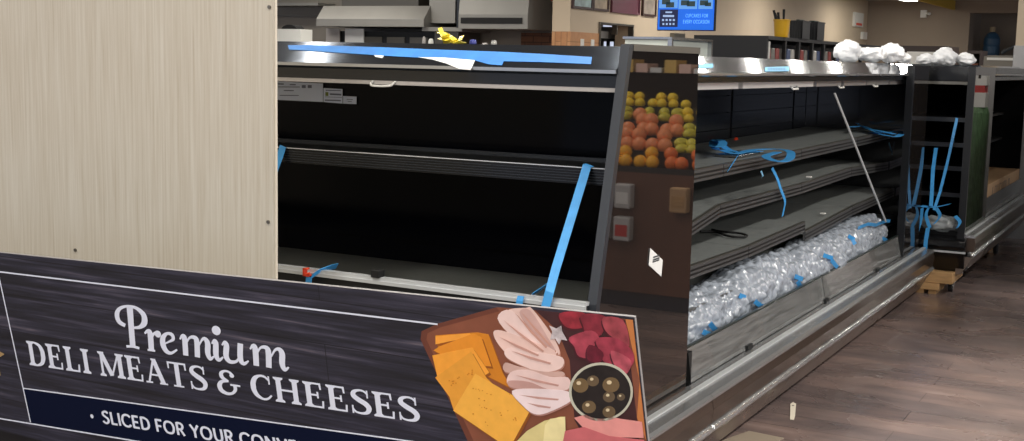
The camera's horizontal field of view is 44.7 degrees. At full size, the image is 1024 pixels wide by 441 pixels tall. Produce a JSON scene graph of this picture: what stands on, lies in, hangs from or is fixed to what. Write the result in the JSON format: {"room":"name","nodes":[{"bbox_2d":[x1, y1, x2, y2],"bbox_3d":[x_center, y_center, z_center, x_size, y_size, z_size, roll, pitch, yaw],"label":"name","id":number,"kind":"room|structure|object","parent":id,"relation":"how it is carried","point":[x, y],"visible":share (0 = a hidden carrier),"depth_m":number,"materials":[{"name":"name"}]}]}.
{"room":"food shop","nodes":[
{"label":"food shop","id":0,"kind":"room"},
{"bbox_2d":[277,0,551,44],"bbox_3d":[-6.473,-3.414,23.963,17.350,3.380,0.200,5,8,28],"label":"wall","id":1,"kind":"structure","parent":0,"point":[318,32],"depth_m":22.15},
{"bbox_2d":[277,3,334,16],"bbox_3d":[-3.924,-3.743,22.115,1.576,0.216,0.500,5,8,28],"label":"wall shelf","id":2,"kind":"object","parent":1,"relation":"attached to","point":[278,4],"visible":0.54,"depth_m":21.85,"materials":[{"name":"metal"}]},
{"bbox_2d":[316,0,455,28],"bbox_3d":[-2.078,-3.718,20.725,2.130,1.000,1.050,5,8,28],"label":"exhaust hood","id":3,"kind":"object","parent":1,"relation":"attached to","point":[401,14],"visible":0.89,"depth_m":20.38,"materials":[{"name":"metal"}]},
{"bbox_2d":[456,0,552,30],"bbox_3d":[-0.087,-3.478,19.670,1.298,0.920,1.020,5,8,28],"label":"exhaust hood","id":4,"kind":"object","parent":1,"relation":"attached to","point":[492,15],"visible":0.97,"depth_m":19.29,"materials":[{"name":"metal"}]},
{"bbox_2d":[521,33,551,44],"bbox_3d":[0.644,-2.049,20.168,1.050,1.950,0.240,5,8,28],"label":"trim","id":5,"kind":"structure","parent":1,"relation":"attached to","point":[526,38],"depth_m":20.07,"materials":[{"name":"wood"}]},
{"bbox_2d":[552,0,867,62],"bbox_3d":[5.302,-3.557,27.088,0.300,3.380,19.000,5,8,28],"label":"wall","id":6,"kind":"structure","parent":0,"point":[733,17],"depth_m":25.81,"materials":[{"name":"beige paint"}]},
{"bbox_2d":[552,31,598,45],"bbox_3d":[1.282,-2.003,19.918,0.312,1.950,2.330,5,8,28],"label":"trim","id":7,"kind":"structure","parent":6,"relation":"attached to","point":[561,38],"depth_m":18.85,"materials":[{"name":"orange wood"}]},
{"bbox_2d":[571,0,593,9],"bbox_3d":[1.078,-3.471,18.947,0.040,0.500,0.700,5,8,28],"label":"framed picture","id":8,"kind":"object","parent":6,"relation":"attached to","point":[578,4],"visible":1,"depth_m":18.97,"materials":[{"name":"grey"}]},
{"bbox_2d":[575,0,590,7],"bbox_3d":[1.069,-3.472,18.952,0.020,0.430,0.630,5,8,28],"label":"print","id":9,"kind":"object","parent":8,"relation":"attached to","point":[578,3],"depth_m":18.98},
{"bbox_2d":[593,0,609,11],"bbox_3d":[1.395,-3.538,19.522,0.040,0.500,0.580,5,8,28],"label":"framed picture","id":10,"kind":"object","parent":6,"relation":"attached to","point":[598,5],"visible":1,"depth_m":19.57,"materials":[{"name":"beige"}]},
{"bbox_2d":[595,0,607,8],"bbox_3d":[1.387,-3.538,19.527,0.020,0.430,0.510,5,8,28],"label":"print","id":11,"kind":"object","parent":10,"relation":"attached to","point":[599,4],"depth_m":19.57},
{"bbox_2d":[598,22,633,45],"bbox_3d":[1.663,-2.730,20.226,0.090,0.930,1.340,5,8,28],"label":"window","id":12,"kind":"structure","parent":6,"relation":"in","point":[614,25],"depth_m":20.15,"materials":[{"name":"grey metal"}]},
{"bbox_2d":[610,0,640,14],"bbox_3d":[1.868,-3.711,20.366,0.040,0.650,1.140,5,8,28],"label":"framed picture","id":13,"kind":"object","parent":6,"relation":"attached to","point":[633,7],"visible":1,"depth_m":20.40,"materials":[{"name":"red paper"}]},
{"bbox_2d":[641,0,656,16],"bbox_3d":[2.344,-3.787,21.231,0.040,0.600,0.600,5,8,28],"label":"framed picture","id":14,"kind":"object","parent":6,"relation":"attached to","point":[648,7],"visible":1,"depth_m":21.25,"materials":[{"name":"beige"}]},
{"bbox_2d":[644,0,654,14],"bbox_3d":[2.335,-3.788,21.236,0.020,0.530,0.530,5,8,28],"label":"print","id":15,"kind":"object","parent":14,"relation":"attached to","point":[649,5],"depth_m":21.26},
{"bbox_2d":[670,33,684,37],"bbox_3d":[2.985,-3.201,22.472,0.080,0.350,0.550,5,8,28],"label":"electrical box","id":16,"kind":"object","parent":6,"relation":"attached to","point":[680,35],"visible":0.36,"depth_m":22.34,"materials":[{"name":"grey metal"}]},
{"bbox_2d":[852,12,863,26],"bbox_3d":[9.483,-5.494,34.083,0.075,0.380,1.000,5,8,28],"label":"panel","id":17,"kind":"object","parent":6,"relation":"attached to","point":[858,18],"visible":1,"depth_m":33.95,"materials":[{"name":"white plastic"}]},
{"bbox_2d":[860,32,866,39],"bbox_3d":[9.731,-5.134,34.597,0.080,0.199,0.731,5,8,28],"label":"thermostat","id":18,"kind":"object","parent":6,"relation":"attached to","point":[863,35],"visible":1,"depth_m":34.59,"materials":[{"name":"white plastic"}]},
{"bbox_2d":[720,238,1023,440],"bbox_3d":[1.528,-0.647,17.454,38.000,0.100,48.000,5,8,28],"label":"floor","id":19,"kind":"structure","parent":0,"point":[945,365],"depth_m":6.14,"materials":[{"name":"brown wood"}]},
{"bbox_2d":[0,0,277,278],"bbox_3d":[-1.660,-0.316,4.334,2.124,2.450,0.025,5,8,28],"label":"partition panel","id":20,"kind":"object","parent":19,"relation":"on","point":[133,132],"visible":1,"depth_m":4.08,"materials":[{"name":"beige laminate"}]},
{"bbox_2d":[0,251,649,440],"bbox_3d":[-0.607,0.572,3.449,3.668,0.960,0.441,5,8,28],"label":"sign","id":21,"kind":"object","parent":19,"relation":"on","point":[90,350],"visible":1,"depth_m":3.21,"materials":[{"name":"printed vinyl"},{"name":"plastic board"}]},
{"bbox_2d":[569,362,632,420],"bbox_3d":[0.197,0.382,2.769,0.158,0.145,0.001,5,18,28],"label":"bowl","id":22,"kind":"object","parent":21,"relation":"on","point":[594,364],"depth_m":2.76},
{"bbox_2d":[340,31,434,43],"bbox_3d":[-2.010,-2.211,21.052,2.080,1.930,0.720,5,8,28],"label":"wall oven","id":23,"kind":"object","parent":19,"relation":"on","point":[369,36],"visible":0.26,"depth_m":20.52,"materials":[{"name":"black"}]},
{"bbox_2d":[326,29,339,41],"bbox_3d":[-3.029,-3.100,21.075,0.284,0.294,0.020,5,8,28],"label":"notice sheet","id":24,"kind":"object","parent":23,"relation":"attached to","point":[332,35],"visible":0.64,"depth_m":21.06,"materials":[{"name":"grey"}]},
{"bbox_2d":[345,29,363,42],"bbox_3d":[-2.638,-3.068,20.863,0.382,0.291,0.020,5,8,28],"label":"notice sheet","id":25,"kind":"object","parent":23,"relation":"attached to","point":[351,35],"visible":0.64,"depth_m":20.85,"materials":[{"name":"white paper"}]},
{"bbox_2d":[422,0,489,43],"bbox_3d":[-0.914,-2.387,20.266,0.749,2.527,0.900,5,8,28],"label":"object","id":26,"kind":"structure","parent":19,"relation":"on","point":[442,11],"depth_m":19.90,"materials":[{"name":"metal"}]},
{"bbox_2d":[277,41,713,440],"bbox_3d":[-0.674,0.104,4.725,2.748,1.560,1.040,5,8,28],"label":"refrigerated display case","id":27,"kind":"object","parent":19,"relation":"on","point":[405,174],"depth_m":4.48,"materials":[{"name":"grey metal"}]},
{"bbox_2d":[278,145,285,169],"bbox_3d":[-0.864,-0.228,4.608,0.038,0.103,0.042,5,8,28],"label":"strap","id":28,"kind":"object","parent":27,"relation":"attached to","point":[281,150],"visible":0.55,"depth_m":4.61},
{"bbox_2d":[278,83,311,95],"bbox_3d":[-0.874,-0.524,5.006,0.172,0.051,0.001,5,8,28],"label":"print","id":29,"kind":"object","parent":27,"relation":"attached to","point":[303,86],"depth_m":5.01},
{"bbox_2d":[303,267,311,276],"bbox_3d":[-0.705,0.178,4.295,0.033,0.028,0.025,5,8,28],"label":"clip","id":30,"kind":"object","parent":27,"relation":"attached to","point":[305,269],"visible":1,"depth_m":4.29,"materials":[{"name":"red plastic"}]},
{"bbox_2d":[311,263,338,277],"bbox_3d":[-0.647,0.177,4.328,0.032,0.048,0.122,7,10,40],"label":"strap","id":31,"kind":"object","parent":27,"relation":"attached to","point":[333,266],"visible":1,"depth_m":4.32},
{"bbox_2d":[325,90,341,100],"bbox_3d":[-0.706,-0.493,4.917,0.083,0.044,0.001,5,8,28],"label":"print","id":32,"kind":"object","parent":27,"relation":"attached to","point":[326,90],"depth_m":4.92},
{"bbox_2d":[278,142,604,167],"bbox_3d":[-0.719,-0.274,4.763,2.573,0.014,0.340,5,8,28],"label":"shelf","id":33,"kind":"object","parent":27,"relation":"attached to","point":[396,154],"depth_m":4.48,"materials":[{"name":"black"}]},
{"bbox_2d":[437,27,465,43],"bbox_3d":[-0.225,-0.676,4.564,0.133,0.066,0.083,5,8,28],"label":"scraps","id":34,"kind":"object","parent":27,"relation":"on","point":[446,38],"visible":0.94,"depth_m":4.54,"materials":[{"name":"yellow"}]},
{"bbox_2d":[516,296,523,303],"bbox_3d":[0.025,0.259,3.911,0.025,0.044,0.010,5,8,28],"label":"strap","id":35,"kind":"object","parent":27,"relation":"hanging from","point":[519,300],"visible":0.59,"depth_m":3.91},
{"bbox_2d":[531,284,546,294],"bbox_3d":[0.089,0.222,3.990,0.020,0.042,0.111,6,8,30],"label":"strap","id":36,"kind":"object","parent":27,"relation":"attached to","point":[545,285],"visible":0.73,"depth_m":3.98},
{"bbox_2d":[541,163,593,306],"bbox_3d":[0.177,0.062,3.946,0.045,0.471,0.264,6,9,32],"label":"strap","id":37,"kind":"object","parent":27,"relation":"attached to","point":[573,210],"visible":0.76,"depth_m":3.93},
{"bbox_2d":[601,27,614,45],"bbox_3d":[1.295,-2.213,20.972,0.500,2.100,1.620,5,8,28],"label":"storage rack","id":38,"kind":"object","parent":19,"relation":"on","point":[606,32],"visible":0.1,"depth_m":20.98,"materials":[{"name":"black"}]},
{"bbox_2d":[623,36,712,56],"bbox_3d":[1.104,-0.467,8.993,0.364,1.682,0.820,5,8,28],"label":"white merchandiser","id":39,"kind":"object","parent":19,"relation":"on","point":[706,46],"visible":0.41,"depth_m":8.62,"materials":[{"name":"white"}]},
{"bbox_2d":[721,431,783,440],"bbox_3d":[0.961,0.887,5.022,0.164,0.003,0.252,8,10,41],"label":"floor plate","id":40,"kind":"object","parent":19,"relation":"on","point":[749,435],"visible":1,"depth_m":5.05,"materials":[{"name":"brown"}]},
{"bbox_2d":[790,402,795,419],"bbox_3d":[1.232,0.834,5.465,0.024,0.002,0.290,3,8,14],"label":"paper tag","id":41,"kind":"object","parent":19,"relation":"on","point":[792,405],"visible":1,"depth_m":5.46,"materials":[{"name":"beige"}]},
{"bbox_2d":[694,35,904,63],"bbox_3d":[3.716,-1.279,15.311,0.770,1.795,6.500,5,8,28],"label":"rack","id":42,"kind":"object","parent":19,"relation":"on","point":[735,46],"visible":0.2,"depth_m":12.44,"materials":[{"name":"metal"}]},
{"bbox_2d":[773,9,790,36],"bbox_3d":[2.744,-2.006,12.662,0.174,0.280,0.174,-1,8,-16],"label":"bucket","id":43,"kind":"object","parent":42,"relation":"on","point":[781,26],"visible":0.98,"depth_m":12.62,"materials":[{"name":"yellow plastic"}]},
{"bbox_2d":[694,35,904,49],"bbox_3d":[3.726,-1.725,15.253,0.770,0.895,6.500,5,8,28],"label":"shelf","id":44,"kind":"object","parent":42,"relation":"attached to","point":[720,42],"depth_m":12.45,"materials":[{"name":"black"}]},
{"bbox_2d":[789,19,810,38],"bbox_3d":[3.072,-2.039,13.281,0.146,0.202,0.316,5,8,28],"label":"crate","id":45,"kind":"object","parent":42,"relation":"on","point":[800,29],"visible":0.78,"depth_m":13.16,"materials":[{"name":"black"}]},
{"bbox_2d":[810,21,825,40],"bbox_3d":[3.349,-2.106,13.809,0.167,0.212,0.316,5,8,28],"label":"crate","id":46,"kind":"object","parent":42,"relation":"on","point":[817,28],"visible":0.56,"depth_m":13.68,"materials":[{"name":"black"}]},
{"bbox_3d":[2.570,-1.548,12.559,0.130,0.120,0.118,5,8,28],"label":"snack package","id":47,"kind":"object","parent":42,"relation":"on","visible":0},
{"bbox_2d":[770,48,774,58],"bbox_3d":[2.573,-1.677,12.543,0.130,0.120,0.118,5,8,28],"label":"snack package","id":48,"kind":"object","parent":47,"relation":"on","point":[772,51],"visible":0.24,"depth_m":12.48},
{"bbox_3d":[2.642,-1.563,12.690,0.130,0.120,0.118,5,8,28],"label":"snack package","id":49,"kind":"object","parent":42,"relation":"on","visible":0},
{"bbox_2d":[775,48,778,58],"bbox_3d":[2.645,-1.692,12.673,0.130,0.120,0.118,5,8,28],"label":"snack package","id":50,"kind":"object","parent":49,"relation":"on","point":[776,49],"visible":0.24,"depth_m":12.61,"materials":[{"name":"red"}]},
{"bbox_3d":[2.830,-1.603,13.030,0.130,0.120,0.118,5,8,28],"label":"snack package","id":51,"kind":"object","parent":42,"relation":"on","visible":0},
{"bbox_2d":[786,49,789,59],"bbox_3d":[2.833,-1.731,13.013,0.130,0.120,0.118,5,8,28],"label":"snack package","id":52,"kind":"object","parent":51,"relation":"on","point":[787,50],"visible":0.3,"depth_m":12.95,"materials":[{"name":"blue"}]},
{"bbox_3d":[2.902,-1.618,13.160,0.130,0.120,0.118,5,8,28],"label":"snack package","id":53,"kind":"object","parent":42,"relation":"on","visible":0},
{"bbox_2d":[790,49,793,59],"bbox_3d":[2.905,-1.747,13.144,0.130,0.120,0.118,5,8,28],"label":"snack package","id":54,"kind":"object","parent":53,"relation":"on","point":[791,50],"visible":0.29,"depth_m":13.08,"materials":[{"name":"grey"}]},
{"bbox_2d":[686,56,933,440],"bbox_3d":[1.361,-0.080,6.617,1.008,1.532,4.350,5,8,28],"label":"refrigerated display case","id":55,"kind":"object","parent":19,"relation":"on","point":[747,362],"depth_m":6.75,"materials":[{"name":"silver metal"}]},
{"bbox_2d":[690,274,710,284],"bbox_3d":[0.579,0.317,5.335,0.560,0.021,1.204,5,8,28],"label":"shelf","id":56,"kind":"object","parent":55,"relation":"attached to","point":[698,279],"depth_m":5.70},
{"bbox_2d":[692,203,714,219],"bbox_3d":[0.439,0.019,5.194,0.560,0.135,0.884,5,8,28],"label":"shelf","id":57,"kind":"object","parent":55,"relation":"attached to","point":[701,211],"depth_m":5.35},
{"bbox_2d":[694,163,714,168],"bbox_3d":[0.449,-0.213,5.173,0.560,0.020,0.904,5,8,28],"label":"shelf","id":58,"kind":"object","parent":55,"relation":"attached to","point":[697,165],"depth_m":5.33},
{"bbox_2d":[699,64,712,67],"bbox_3d":[0.724,-0.582,4.683,0.021,0.019,0.263,5,8,27],"label":"tape piece","id":59,"kind":"object","parent":55,"relation":"attached to","point":[700,65],"visible":0.64,"depth_m":4.70,"materials":[{"name":"blue"}]},
{"bbox_2d":[691,241,741,263],"bbox_3d":[0.544,0.154,5.306,0.560,0.029,1.154,5,8,28],"label":"shelf","id":60,"kind":"object","parent":55,"relation":"attached to","point":[702,252],"depth_m":5.48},
{"bbox_2d":[700,229,747,237],"bbox_3d":[1.025,0.062,5.979,0.121,0.014,0.244,-6,10,-42],"label":"cable","id":61,"kind":"object","parent":55,"relation":"on","point":[721,232],"visible":1,"depth_m":6.00,"materials":[{"name":"black rubber"}]},
{"bbox_2d":[715,150,759,157],"bbox_3d":[1.085,-0.319,5.976,0.120,0.012,0.320,5,8,28],"label":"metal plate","id":62,"kind":"object","parent":55,"relation":"on","point":[724,154],"visible":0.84,"depth_m":5.86,"materials":[{"name":"metal"}]},
{"bbox_2d":[693,178,793,204],"bbox_3d":[0.959,-0.146,6.127,0.560,0.022,1.264,5,8,28],"label":"shelf","id":63,"kind":"object","parent":55,"relation":"attached to","point":[716,191],"depth_m":6.10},
{"bbox_2d":[695,144,792,164],"bbox_3d":[0.961,-0.323,6.100,0.560,0.020,1.214,5,8,28],"label":"shelf","id":64,"kind":"object","parent":55,"relation":"attached to","point":[704,154],"depth_m":5.99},
{"bbox_2d":[706,243,784,274],"bbox_3d":[1.159,0.191,6.384,0.560,0.023,1.194,5,8,28],"label":"shelf","id":65,"kind":"object","parent":55,"relation":"attached to","point":[780,245],"depth_m":6.61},
{"bbox_2d":[692,215,798,245],"bbox_3d":[1.047,0.046,6.216,0.560,0.034,0.924,5,8,28],"label":"shelf","id":66,"kind":"object","parent":55,"relation":"attached to","point":[760,232],"depth_m":6.17,"materials":[{"name":"metal"}]},
{"bbox_2d":[698,133,848,149],"bbox_3d":[1.548,-0.452,7.162,0.560,0.025,1.214,5,8,28],"label":"shelf","id":67,"kind":"object","parent":55,"relation":"attached to","point":[757,140],"depth_m":7.11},
{"bbox_2d":[765,66,788,70],"bbox_3d":[1.167,-0.666,5.465,0.027,0.024,0.461,5,8,27],"label":"tape piece","id":68,"kind":"object","parent":55,"relation":"attached to","point":[784,68],"visible":1,"depth_m":5.46,"materials":[{"name":"blue"}]},
{"bbox_2d":[771,167,785,215],"bbox_3d":[1.310,-0.138,6.122,0.014,0.260,0.217,6,9,31],"label":"strap","id":69,"kind":"object","parent":55,"relation":"hanging from","point":[772,168],"visible":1,"depth_m":6.13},
{"bbox_2d":[718,164,844,183],"bbox_3d":[1.525,-0.271,7.150,0.560,0.033,1.074,5,8,28],"label":"shelf","id":70,"kind":"object","parent":55,"relation":"attached to","point":[786,173],"depth_m":7.05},
{"bbox_2d":[687,213,887,344],"bbox_3d":[1.415,0.242,6.354,0.342,0.256,3.741,5,8,28],"label":"wrapped bundle","id":71,"kind":"object","parent":55,"relation":"on","point":[755,281],"visible":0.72,"depth_m":5.85,"materials":[{"name":"plastic"}]},
{"bbox_2d":[857,219,890,229],"bbox_3d":[2.202,0.024,7.550,0.011,0.063,0.818,5,8,29],"label":"strap","id":72,"kind":"object","parent":71,"relation":"on","point":[887,220],"visible":1,"depth_m":7.51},
{"bbox_2d":[728,201,846,233],"bbox_3d":[1.518,-0.029,7.073,0.560,0.056,1.004,5,8,28],"label":"shelf","id":73,"kind":"object","parent":55,"relation":"attached to","point":[817,218],"depth_m":7.10,"materials":[{"name":"metal"}]},
{"bbox_2d":[781,234,802,243],"bbox_3d":[1.688,0.077,7.341,0.560,0.018,0.994,5,8,28],"label":"shelf","id":74,"kind":"object","parent":55,"relation":"attached to","point":[800,235],"depth_m":7.10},
{"bbox_2d":[770,127,872,137],"bbox_3d":[2.063,-0.568,8.092,0.560,0.026,0.914,5,8,28],"label":"shelf","id":75,"kind":"object","parent":55,"relation":"attached to","point":[841,132],"depth_m":8.06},
{"bbox_2d":[783,158,880,167],"bbox_3d":[2.032,-0.371,8.069,0.560,0.047,1.024,5,8,28],"label":"shelf","id":76,"kind":"object","parent":55,"relation":"attached to","point":[822,162],"depth_m":8.07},
{"bbox_2d":[777,184,889,206],"bbox_3d":[2.040,-0.165,8.014,0.560,0.034,1.154,5,8,28],"label":"shelf","id":77,"kind":"object","parent":55,"relation":"attached to","point":[840,195],"depth_m":7.94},
{"bbox_2d":[833,39,861,61],"bbox_3d":[2.018,-1.022,7.496,0.167,0.138,0.152,5,8,28],"label":"plastic bundle","id":78,"kind":"object","parent":55,"relation":"on","point":[849,50],"visible":0.99,"depth_m":7.45,"materials":[{"name":"white"}]},
{"bbox_2d":[833,93,886,221],"bbox_3d":[1.992,-0.326,7.076,0.006,0.810,1.325,5,8,30],"label":"support rod","id":79,"kind":"object","parent":55,"relation":"attached to","point":[835,95],"visible":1,"depth_m":6.99,"materials":[{"name":"silver metal"}]},
{"bbox_2d":[858,47,887,62],"bbox_3d":[2.185,-1.007,7.569,0.191,0.097,0.175,5,8,28],"label":"plastic bundle","id":80,"kind":"object","parent":55,"relation":"on","point":[868,54],"visible":0.9,"depth_m":7.52,"materials":[{"name":"white"}]},
{"bbox_2d":[852,212,893,219],"bbox_3d":[2.135,-0.013,8.152,0.560,0.028,0.854,5,8,28],"label":"shelf","id":81,"kind":"object","parent":55,"relation":"attached to","point":[888,215],"depth_m":8.41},
{"bbox_2d":[881,43,905,62],"bbox_3d":[2.345,-1.038,7.711,0.178,0.130,0.150,5,8,28],"label":"plastic bundle","id":82,"kind":"object","parent":55,"relation":"on","point":[895,53],"visible":0.8,"depth_m":7.66,"materials":[{"name":"white"}]},
{"bbox_2d":[898,53,911,63],"bbox_3d":[2.494,-1.032,7.919,0.094,0.071,0.127,3,7,10],"label":"plastic bundle","id":83,"kind":"object","parent":55,"relation":"on","point":[907,58],"visible":0.67,"depth_m":7.88,"materials":[{"name":"white"}]},
{"bbox_2d":[897,46,958,64],"bbox_3d":[6.542,-1.815,19.707,0.744,1.860,1.015,5,8,28],"label":"freezer","id":84,"kind":"object","parent":19,"relation":"on","point":[914,51],"visible":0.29,"depth_m":19.21,"materials":[{"name":"grey"}]},
{"bbox_2d":[916,269,962,293],"bbox_3d":[2.933,0.400,8.567,0.250,0.150,0.440,5,8,28],"label":"wooden blocking","id":85,"kind":"object","parent":19,"relation":"on","point":[937,279],"visible":0.5,"depth_m":8.38,"materials":[{"name":"brown wood"}]},
{"bbox_2d":[911,64,1023,274],"bbox_3d":[3.342,-0.529,9.887,1.184,1.405,3.258,5,8,28],"label":"refrigerated display case","id":86,"kind":"object","parent":85,"relation":"on","point":[987,102],"visible":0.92,"depth_m":9.00,"materials":[{"name":"black"}]},
{"bbox_2d":[923,228,929,248],"bbox_3d":[2.791,0.165,8.389,0.036,0.232,0.009,5,8,28],"label":"strap","id":87,"kind":"object","parent":86,"relation":"hanging from","point":[927,229],"visible":0.57,"depth_m":8.38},
{"bbox_2d":[916,53,937,65],"bbox_3d":[2.899,-1.128,8.713,0.143,0.088,0.145,5,8,28],"label":"plastic bundle","id":88,"kind":"object","parent":86,"relation":"on","point":[927,59],"visible":1,"depth_m":8.67,"materials":[{"name":"white"}]},
{"bbox_2d":[929,148,937,205],"bbox_3d":[2.846,-0.295,8.415,0.031,0.383,0.151,4,8,22],"label":"strap","id":89,"kind":"object","parent":86,"relation":"attached to","point":[935,149],"visible":1,"depth_m":8.41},
{"bbox_2d":[919,203,961,232],"bbox_3d":[2.913,-0.014,8.429,0.307,0.232,0.169,5,8,28],"label":"clear plastic bag","id":90,"kind":"object","parent":86,"relation":"on","point":[939,223],"visible":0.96,"depth_m":8.40,"materials":[{"name":"white"}]},
{"bbox_2d":[922,182,960,192],"bbox_3d":[2.765,-0.252,8.974,1.025,0.012,0.660,5,8,28],"label":"shelf","id":91,"kind":"object","parent":86,"relation":"attached to","point":[948,187],"depth_m":8.85,"materials":[{"name":"black"}]},
{"bbox_2d":[923,158,961,166],"bbox_3d":[2.769,-0.430,8.951,1.025,0.012,0.660,5,8,28],"label":"shelf","id":92,"kind":"object","parent":86,"relation":"attached to","point":[940,162],"depth_m":8.79,"materials":[{"name":"black"}]},
{"bbox_2d":[925,136,963,142],"bbox_3d":[2.772,-0.589,8.930,1.025,0.012,0.660,5,8,28],"label":"shelf","id":93,"kind":"object","parent":86,"relation":"attached to","point":[928,139],"depth_m":8.81,"materials":[{"name":"black"}]},
{"bbox_2d":[933,47,957,65],"bbox_3d":[3.044,-1.153,8.754,0.184,0.134,0.170,5,8,28],"label":"plastic bundle","id":94,"kind":"object","parent":86,"relation":"on","point":[945,56],"visible":0.91,"depth_m":8.70,"materials":[{"name":"white"}]},
{"bbox_2d":[933,118,957,209],"bbox_3d":[2.914,-0.380,8.367,0.179,0.620,0.022,-3,8,-30],"label":"strap","id":95,"kind":"object","parent":86,"relation":"attached to","point":[956,119],"visible":1,"depth_m":8.37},
{"bbox_2d":[926,113,964,117],"bbox_3d":[2.776,-0.757,8.909,1.025,0.012,0.660,5,8,28],"label":"shelf","id":96,"kind":"object","parent":86,"relation":"attached to","point":[929,115],"depth_m":8.77,"materials":[{"name":"black"}]},
{"bbox_2d":[955,52,976,65],"bbox_3d":[3.199,-1.138,8.783,0.155,0.102,0.150,5,8,28],"label":"plastic bundle","id":97,"kind":"object","parent":86,"relation":"on","point":[964,58],"visible":0.98,"depth_m":8.73,"materials":[{"name":"white"}]},
{"bbox_2d":[993,243,998,253],"bbox_3d":[3.996,0.205,10.276,0.056,0.147,0.140,5,8,28],"label":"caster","id":98,"kind":"object","parent":86,"relation":"attached to","point":[995,248],"visible":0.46,"depth_m":10.24,"materials":[{"name":"black rubber"}]},
{"bbox_2d":[991,136,1001,141],"bbox_3d":[3.646,-0.643,10.255,0.450,0.020,2.200,5,8,28],"label":"shelf","id":99,"kind":"object","parent":86,"relation":"attached to","point":[993,138],"depth_m":10.97,"materials":[{"name":"black"}]},
{"bbox_2d":[993,112,1003,115],"bbox_3d":[3.651,-0.861,10.227,0.450,0.020,2.200,5,8,28],"label":"shelf","id":100,"kind":"object","parent":86,"relation":"attached to","point":[994,113],"depth_m":10.91,"materials":[{"name":"black"}]},
{"bbox_2d":[987,167,1019,196],"bbox_3d":[3.859,-0.259,10.338,0.426,0.245,1.912,5,8,28],"label":"cardboard box","id":101,"kind":"object","parent":86,"relation":"on","point":[998,178],"visible":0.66,"depth_m":10.32,"materials":[{"name":"brown"}]},
{"bbox_2d":[947,281,955,291],"bbox_3d":[2.996,0.448,8.502,0.056,0.074,0.070,5,8,28],"label":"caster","id":102,"kind":"object","parent":19,"relation":"on","point":[950,287],"visible":0.65,"depth_m":8.48,"materials":[{"name":"black rubber"}]},
{"bbox_2d":[967,51,987,64],"bbox_3d":[7.796,-1.940,21.018,0.252,1.830,0.500,5,8,28],"label":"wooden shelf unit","id":103,"kind":"object","parent":19,"relation":"on","point":[979,55],"visible":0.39,"depth_m":20.72,"materials":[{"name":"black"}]},
{"bbox_2d":[983,56,1012,66],"bbox_3d":[5.639,-1.058,14.429,0.319,1.666,0.830,5,8,28],"label":"cooler","id":104,"kind":"object","parent":19,"relation":"on","point":[1007,61],"visible":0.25,"depth_m":13.99,"materials":[{"name":"grey metal"}]},
{"bbox_3d":[13.775,-3.580,34.405,1.900,1.930,0.700,5,8,28],"label":"cabinet","id":105,"kind":"object","parent":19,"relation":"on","visible":0},
{"bbox_2d":[983,27,999,54],"bbox_3d":[13.283,-4.964,34.459,0.440,0.780,0.440,5,8,28],"label":"jug","id":106,"kind":"object","parent":105,"relation":"on","point":[991,43],"visible":0.94,"depth_m":34.31,"materials":[{"name":"blue plastic"}]},
{"bbox_2d":[1001,45,1014,53],"bbox_3d":[13.783,-4.681,33.986,0.832,0.314,0.100,5,8,28],"label":"hose","id":107,"kind":"object","parent":105,"relation":"on","point":[1005,50],"visible":0.71,"depth_m":34.06,"materials":[{"name":"grey"}]},
{"bbox_3d":[-3.619,-2.027,20.252,8.100,1.700,0.800,5,8,28],"label":"countertop","id":108,"kind":"structure","parent":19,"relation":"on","visible":0},
{"bbox_2d":[277,25,311,41],"bbox_3d":[-3.489,-2.997,20.009,0.466,0.290,0.300,5,8,28],"label":"dispenser","id":109,"kind":"object","parent":108,"relation":"on","point":[297,33],"visible":0.9,"depth_m":19.89,"materials":[{"name":"white plastic"}]},
{"bbox_2d":[865,1,971,64],"bbox_3d":[11.149,-4.425,34.839,3.050,3.380,0.300,5,8,28],"label":"wall","id":110,"kind":"structure","parent":0,"point":[895,22],"depth_m":34.50,"materials":[{"name":"beige paint"}]},
{"bbox_2d":[920,10,930,17],"bbox_3d":[11.401,-5.691,34.302,0.142,0.200,0.305,-6,10,-44],"label":"emergency light","id":111,"kind":"object","parent":110,"relation":"attached to","point":[923,14],"visible":1,"depth_m":34.29,"materials":[{"name":"white plastic"}]},
{"bbox_2d":[917,0,955,9],"bbox_3d":[10.387,-5.519,30.941,0.060,0.250,7.000,5,8,28],"label":"trim","id":112,"kind":"structure","parent":110,"relation":"attached to","point":[949,4],"depth_m":32.42,"materials":[{"name":"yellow paint"}]},
{"bbox_2d":[866,0,1018,0],"bbox_3d":[1.604,-4.108,17.009,38.000,0.120,48.000,5,8,28],"label":"ceiling","id":113,"kind":"structure","parent":0,"point":[866,0],"depth_m":33.71,"materials":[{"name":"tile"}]},
{"bbox_2d":[657,0,716,30],"bbox_3d":[2.071,-2.979,14.615,0.713,1.487,0.070,5,8,28],"label":"screen","id":114,"kind":"object","parent":113,"relation":"hanging from","point":[673,15],"visible":1,"depth_m":14.65,"materials":[{"name":"blue glass"}]},
{"bbox_2d":[662,0,710,6],"bbox_3d":[2.049,-2.554,14.638,0.614,0.096,0.002,5,8,28],"label":"picture","id":115,"kind":"object","parent":114,"relation":"attached to","point":[665,3],"depth_m":14.64,"materials":[{"name":"blue"}]},
{"bbox_2d":[969,13,1017,55],"bbox_3d":[20.662,-3.713,30.930,17.750,3.380,1.900,5,8,28],"label":"wall","id":116,"kind":"structure","parent":0,"point":[1005,24],"depth_m":35.29,"materials":[{"name":"beige paint"}]},
{"bbox_2d":[970,1,1018,13],"bbox_3d":[20.232,-5.108,29.742,17.600,0.330,0.300,5,8,28],"label":"trim","id":117,"kind":"structure","parent":116,"relation":"attached to","point":[1001,7],"depth_m":33.51,"materials":[{"name":"beige paint"}]},
{"bbox_2d":[1005,0,1023,238],"bbox_3d":[5.060,-1.528,11.267,0.875,3.380,0.800,5,8,28],"label":"column","id":118,"kind":"structure","parent":0,"point":[1018,55],"depth_m":11.12,"materials":[{"name":"paint"}]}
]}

